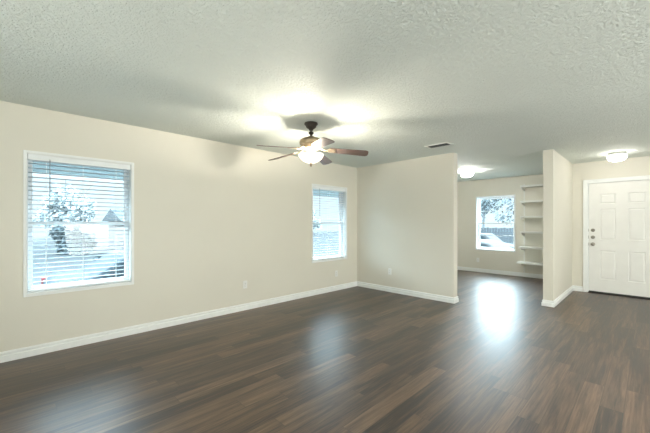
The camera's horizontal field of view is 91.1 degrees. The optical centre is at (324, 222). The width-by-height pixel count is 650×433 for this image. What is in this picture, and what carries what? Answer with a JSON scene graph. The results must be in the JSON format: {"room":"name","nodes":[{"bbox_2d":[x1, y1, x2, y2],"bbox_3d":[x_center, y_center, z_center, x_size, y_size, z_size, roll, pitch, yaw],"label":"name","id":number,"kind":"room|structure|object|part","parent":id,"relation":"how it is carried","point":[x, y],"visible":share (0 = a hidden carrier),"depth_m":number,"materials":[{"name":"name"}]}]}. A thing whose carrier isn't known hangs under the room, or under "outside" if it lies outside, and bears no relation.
{"room":"empty living room","nodes":[
{"label":"empty living room","id":0,"kind":"room"},
{"bbox_2d":[0,101,356,351],"bbox_3d":[-0.282,0.080,5.780,10.320,2.440,0.160,0,0,-45],"label":"wall","id":1,"kind":"structure","parent":0,"point":[211,217],"depth_m":4.08,"materials":[{"name":"paint"}]},
{"bbox_2d":[23,150,133,296],"bbox_3d":[-2.628,0.006,3.462,0.944,1.424,0.167,0,0,-45],"label":"window","id":2,"kind":"structure","parent":1,"relation":"in","point":[128,216],"depth_m":3.36,"materials":[{"name":"white paint"}]},
{"bbox_3d":[-2.676,-0.315,3.511,0.860,0.679,0.025,0,0,-44],"label":"sash","id":3,"kind":"part","parent":2,"relation":"part of","materials":[{"name":"glass"}]},
{"bbox_3d":[-2.657,0.325,3.491,0.860,0.679,0.025,0,0,-44],"label":"sash","id":4,"kind":"part","parent":2,"relation":"part of","materials":[{"name":"white plastic"}]},
{"bbox_2d":[28,154,129,291],"bbox_3d":[-2.601,0.001,3.434,0.878,1.351,0.085,0,0,-45],"label":"window blind","id":5,"kind":"object","parent":2,"relation":"attached to","point":[31,157],"visible":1,"depth_m":3.38,"materials":[{"name":"white plastic"}]},
{"bbox_3d":[-2.822,0.019,3.231,0.002,1.289,0.055,0,0,-44],"label":"ladder cord","id":6,"kind":"part","parent":5,"relation":"part of","materials":[{"name":"white fabric"}]},
{"bbox_3d":[-2.608,0.667,3.442,0.872,0.018,0.046,0,0,-44],"label":"rail","id":7,"kind":"part","parent":5,"relation":"part of","materials":[{"name":"white plastic"}]},
{"bbox_3d":[-2.394,0.019,3.652,0.002,1.289,0.055,0,0,-44],"label":"ladder cord","id":8,"kind":"part","parent":5,"relation":"part of","materials":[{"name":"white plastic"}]},
{"bbox_3d":[-2.608,0.687,3.441,0.896,0.014,0.105,0,0,-44],"label":"sill","id":9,"kind":"part","parent":2,"relation":"part of","materials":[{"name":"white paint"}]},
{"bbox_2d":[33,162,338,196],"bbox_3d":[-0.543,-0.780,6.189,12.200,0.360,0.790,0,0,-45],"label":"roof eave","id":10,"kind":"object","parent":1,"relation":"attached to","point":[34,165],"depth_m":4.16},
{"bbox_2d":[243,281,246,288],"bbox_3d":[-1.193,0.920,4.766,0.070,0.115,0.009,0,0,-45],"label":"wall outlet","id":11,"kind":"object","parent":1,"relation":"attached to","point":[244,282],"visible":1,"depth_m":4.76,"materials":[{"name":"white plastic"}]},
{"bbox_2d":[0,266,519,362],"bbox_3d":[0.488,1.252,4.996,10.000,0.097,2.037,0,0,-45],"label":"baseboard","id":12,"kind":"structure","parent":1,"relation":"attached to","point":[5,356],"depth_m":4.24,"materials":[{"name":"white paint"}]},
{"bbox_2d":[312,184,346,262],"bbox_3d":[0.049,0.006,6.093,0.944,1.424,0.167,0,0,-45],"label":"window","id":13,"kind":"structure","parent":1,"relation":"in","point":[343,231],"depth_m":6.35,"materials":[{"name":"white paint"}]},
{"bbox_3d":[0.001,-0.315,6.141,0.860,0.679,0.025,0,0,-44],"label":"sash","id":14,"kind":"part","parent":13,"relation":"part of","materials":[{"name":"white plastic"}]},
{"bbox_3d":[0.020,0.325,6.122,0.860,0.679,0.025,0,0,-44],"label":"sash","id":15,"kind":"part","parent":13,"relation":"part of","materials":[{"name":"glass"}]},
{"bbox_2d":[313,186,344,259],"bbox_3d":[0.076,0.001,6.065,0.878,1.351,0.085,0,0,-45],"label":"window blind","id":16,"kind":"object","parent":13,"relation":"attached to","point":[314,187],"visible":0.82,"depth_m":6.06,"materials":[{"name":"white plastic"}]},
{"bbox_3d":[0.069,0.667,6.072,0.872,0.018,0.046,0,0,-44],"label":"rail","id":17,"kind":"part","parent":16,"relation":"part of","materials":[{"name":"white plastic"}]},
{"bbox_3d":[0.069,0.687,6.072,0.896,0.014,0.105,0,0,-44],"label":"sill","id":18,"kind":"part","parent":13,"relation":"part of","materials":[{"name":"white paint"}]},
{"bbox_2d":[0,0,649,181],"bbox_3d":[2.487,-1.200,2.962,10.320,0.120,8.060,0,0,-45],"label":"ceiling","id":19,"kind":"structure","parent":0,"point":[505,83],"depth_m":2.38,"materials":[{"name":"paint"}]},
{"bbox_2d":[256,121,367,166],"bbox_3d":[-0.196,-0.890,3.642,1.243,0.499,1.246,0,0,-45],"label":"ceiling fan","id":20,"kind":"object","parent":19,"relation":"hanging from","point":[310,143],"visible":1,"depth_m":3.58,"materials":[{"name":"brown metal"}]},
{"bbox_3d":[-0.506,-0.811,3.391,0.450,0.006,0.134,-6,18,-36],"label":"fan blade","id":21,"kind":"part","parent":20,"relation":"part of","materials":[{"name":"brown wood"}]},
{"bbox_3d":[-0.506,-0.811,3.895,0.450,0.006,0.134,-6,10,36],"label":"fan blade","id":22,"kind":"part","parent":20,"relation":"part of","materials":[{"name":"brown wood"}]},
{"bbox_3d":[-0.159,-0.733,3.643,0.286,0.103,0.286,0,0,-44],"label":"lamp shade","id":23,"kind":"part","parent":20,"relation":"part of","materials":[{"name":"white glass"}]},
{"bbox_3d":[-0.027,-0.811,3.236,0.134,0.006,0.450,15,0,-19],"label":"fan blade","id":24,"kind":"part","parent":20,"relation":"part of","materials":[{"name":"brown wood"}]},
{"bbox_3d":[-0.027,-0.811,4.051,0.134,0.006,0.450,-15,-9,16],"label":"fan blade","id":25,"kind":"part","parent":20,"relation":"part of","materials":[{"name":"brown wood"}]},
{"bbox_3d":[0.269,-0.811,3.643,0.450,0.006,0.134,5,-14,0],"label":"fan blade","id":26,"kind":"part","parent":20,"relation":"part of","materials":[{"name":"brown wood"}]},
{"bbox_2d":[424,142,453,148],"bbox_3d":[1.664,-1.135,4.670,0.190,0.011,0.360,0,0,-45],"label":"ceiling vent","id":27,"kind":"object","parent":19,"relation":"in","point":[444,143],"visible":1,"depth_m":4.66,"materials":[{"name":"metal"}]},
{"bbox_2d":[428,143,449,147],"bbox_3d":[1.664,-1.133,4.670,0.126,0.009,0.296,0,0,-44],"label":"grille","id":28,"kind":"object","parent":27,"relation":"attached to","point":[439,144],"depth_m":4.66,"materials":[{"name":"metal"}]},
{"bbox_2d":[461,170,472,176],"bbox_3d":[3.102,-1.073,6.974,0.250,0.135,0.250,0,0,-45],"label":"ceiling light","id":29,"kind":"object","parent":19,"relation":"attached to","point":[465,173],"visible":1,"depth_m":6.88,"materials":[{"name":"white glass"}]},
{"bbox_2d":[607,151,626,161],"bbox_3d":[4.733,-1.070,5.170,0.244,0.140,0.244,0,0,-45],"label":"ceiling light","id":30,"kind":"object","parent":19,"relation":"attached to","point":[619,155],"visible":1,"depth_m":5.09,"materials":[{"name":"white glass"}]},
{"bbox_2d":[0,270,649,432],"bbox_3d":[2.487,1.360,2.962,10.320,0.120,8.060,0,0,-45],"label":"floor","id":31,"kind":"structure","parent":0,"point":[357,359],"depth_m":2.81,"materials":[{"name":"brown wood"}]},
{"bbox_2d":[357,153,456,296],"bbox_3d":[1.423,0.080,5.927,0.138,2.440,2.020,0,0,-45],"label":"wall","id":32,"kind":"structure","parent":0,"point":[407,209],"depth_m":5.73,"materials":[{"name":"paint"}]},
{"bbox_2d":[480,197,506,227],"bbox_3d":[15.555,-1.148,30.872,3.859,6.605,5.402,0,0,-8],"label":"tree","id":33,"kind":"object","parent":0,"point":[485,208],"visible":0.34,"depth_m":30.28,"materials":[{"name":"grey plant"}]},
{"bbox_3d":[15.431,-2.178,30.825,3.172,4.071,5.406,0,0,0],"label":"crown","id":34,"kind":"part","parent":33,"relation":"part of","materials":[{"name":"green plant"}]},
{"bbox_2d":[457,174,542,273],"bbox_3d":[4.471,0.080,8.191,0.160,2.440,3.064,0,0,-45],"label":"wall","id":35,"kind":"structure","parent":0,"point":[467,191],"depth_m":8.05,"materials":[{"name":"paint"}]},
{"bbox_2d":[476,194,515,251],"bbox_3d":[4.411,0.006,8.240,0.167,1.424,0.944,0,0,-45],"label":"window","id":36,"kind":"structure","parent":35,"relation":"in","point":[478,200],"depth_m":8.30,"materials":[{"name":"white paint"}]},
{"bbox_3d":[4.391,0.687,8.219,0.105,0.014,0.896,0,0,-44],"label":"sill","id":37,"kind":"part","parent":36,"relation":"part of","materials":[{"name":"white paint"}]},
{"bbox_3d":[4.460,-0.315,8.287,0.025,0.679,0.860,0,0,-44],"label":"sash","id":38,"kind":"part","parent":36,"relation":"part of","materials":[{"name":"white plastic"}]},
{"bbox_3d":[4.441,0.325,8.268,0.025,0.679,0.860,0,0,-44],"label":"sash","id":39,"kind":"part","parent":36,"relation":"part of","materials":[{"name":"glass"}]},
{"bbox_2d":[516,184,542,272],"bbox_3d":[5.007,0.130,7.295,0.330,2.140,1.032,0,0,-45],"label":"wall shelf unit","id":40,"kind":"object","parent":35,"relation":"attached to","point":[524,186],"visible":0.45,"depth_m":7.45,"materials":[{"name":"white paint"}]},
{"bbox_2d":[543,149,571,300],"bbox_3d":[4.562,0.080,6.040,3.045,2.440,0.131,0,0,-45],"label":"wall","id":41,"kind":"structure","parent":0,"point":[557,170],"depth_m":5.16,"materials":[{"name":"paint"}]},
{"bbox_2d":[520,272,582,306],"bbox_3d":[4.511,1.252,6.163,0.989,0.097,3.134,0,0,26],"label":"baseboard","id":42,"kind":"structure","parent":41,"relation":"attached to","point":[548,303],"depth_m":5.77,"materials":[{"name":"white paint"}]},
{"bbox_2d":[572,156,649,285],"bbox_3d":[6.431,0.080,4.599,0.160,2.440,4.545,0,0,-45],"label":"wall","id":43,"kind":"structure","parent":0,"point":[636,166],"depth_m":6.06,"materials":[{"name":"paint"}]},
{"bbox_2d":[583,175,649,299],"bbox_3d":[5.307,0.244,5.697,0.184,2.111,1.079,0,0,-45],"label":"door","id":44,"kind":"structure","parent":43,"relation":"in","point":[616,211],"depth_m":5.72,"materials":[{"name":"white paint"}]},
{"label":"outside","id":45,"kind":"structure","parent":0,"visible":0},
{"bbox_3d":[19.283,2.140,5.560,16.700,0.020,40.900,0,0,-45],"label":"driveway","id":46,"kind":"object","parent":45,"visible":0},
{"bbox_2d":[480,239,511,249],"bbox_3d":[5.984,1.420,13.171,4.540,1.460,1.854,0,0,43],"label":"sedan","id":47,"kind":"object","parent":46,"relation":"on","point":[483,242],"visible":0.03,"depth_m":12.30,"materials":[{"name":"white paint"}]},
{"bbox_2d":[480,233,513,247],"bbox_3d":[9.435,1.393,19.647,4.540,1.514,1.854,0,0,42],"label":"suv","id":48,"kind":"object","parent":46,"relation":"on","point":[482,235],"visible":0.06,"depth_m":18.72,"materials":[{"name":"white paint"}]},
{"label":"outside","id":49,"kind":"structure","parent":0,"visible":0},
{"bbox_2d":[33,231,339,273],"bbox_3d":[0.185,2.250,21.212,110.000,0.200,90.000,0,0,-45],"label":"ground","id":50,"kind":"structure","parent":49,"point":[102,244],"depth_m":23.25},
{"bbox_2d":[33,181,97,228],"bbox_3d":[-27.773,-1.168,34.377,5.693,6.648,4.603,0,0,-45],"label":"street tree","id":51,"kind":"object","parent":50,"relation":"on","point":[71,209],"visible":0.8,"depth_m":33.85,"materials":[{"name":"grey plant"}]},
{"bbox_2d":[48,225,97,254],"bbox_3d":[-18.019,1.345,22.613,3.279,2.462,2.453,0,0,8],"label":"bush","id":52,"kind":"object","parent":50,"relation":"on","point":[79,244],"visible":0.75,"depth_m":22.07,"materials":[{"name":"green plant"}]},
{"bbox_2d":[41,249,123,285],"bbox_3d":[-4.277,1.420,8.275,4.540,1.460,1.854,0,0,-45],"label":"parked car","id":53,"kind":"object","parent":50,"relation":"on","point":[106,260],"visible":0.06,"depth_m":6.95,"materials":[{"name":"grey paint"}]},
{"bbox_2d":[102,209,123,249],"bbox_3d":[-14.323,0.500,27.986,7.600,3.300,7.000,0,0,-45],"label":"house","id":54,"kind":"structure","parent":50,"relation":"on","point":[120,215],"depth_m":25.30,"materials":[{"name":"white"}]},
{"bbox_2d":[313,211,320,229],"bbox_3d":[-2.692,-0.457,61.603,4.856,5.227,5.067,0,0,-45],"label":"street tree","id":55,"kind":"object","parent":50,"relation":"on","point":[314,213],"visible":0.16,"depth_m":61.46,"materials":[{"name":"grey plant"}]},
{"bbox_2d":[480,227,513,243],"bbox_3d":[14.137,1.230,24.898,0.070,1.740,12.300,0,0,-45],"label":"fence","id":56,"kind":"object","parent":50,"relation":"on","point":[508,232],"visible":0.1,"depth_m":25.00,"materials":[{"name":"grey wood"}]},
{"bbox_2d":[493,197,513,225],"bbox_3d":[16.923,-1.151,26.968,4.762,6.613,5.246,0,0,-45],"label":"tree","id":57,"kind":"object","parent":50,"relation":"on","point":[496,212],"visible":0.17,"depth_m":27.27,"materials":[{"name":"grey plant"}]},
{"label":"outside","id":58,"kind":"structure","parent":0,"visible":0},
{"bbox_2d":[33,249,339,288],"bbox_3d":[0.536,2.140,20.856,110.000,0.020,7.000,0,0,-45],"label":"street","id":59,"kind":"structure","parent":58,"point":[334,251],"depth_m":20.91,"materials":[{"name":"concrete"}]}
]}

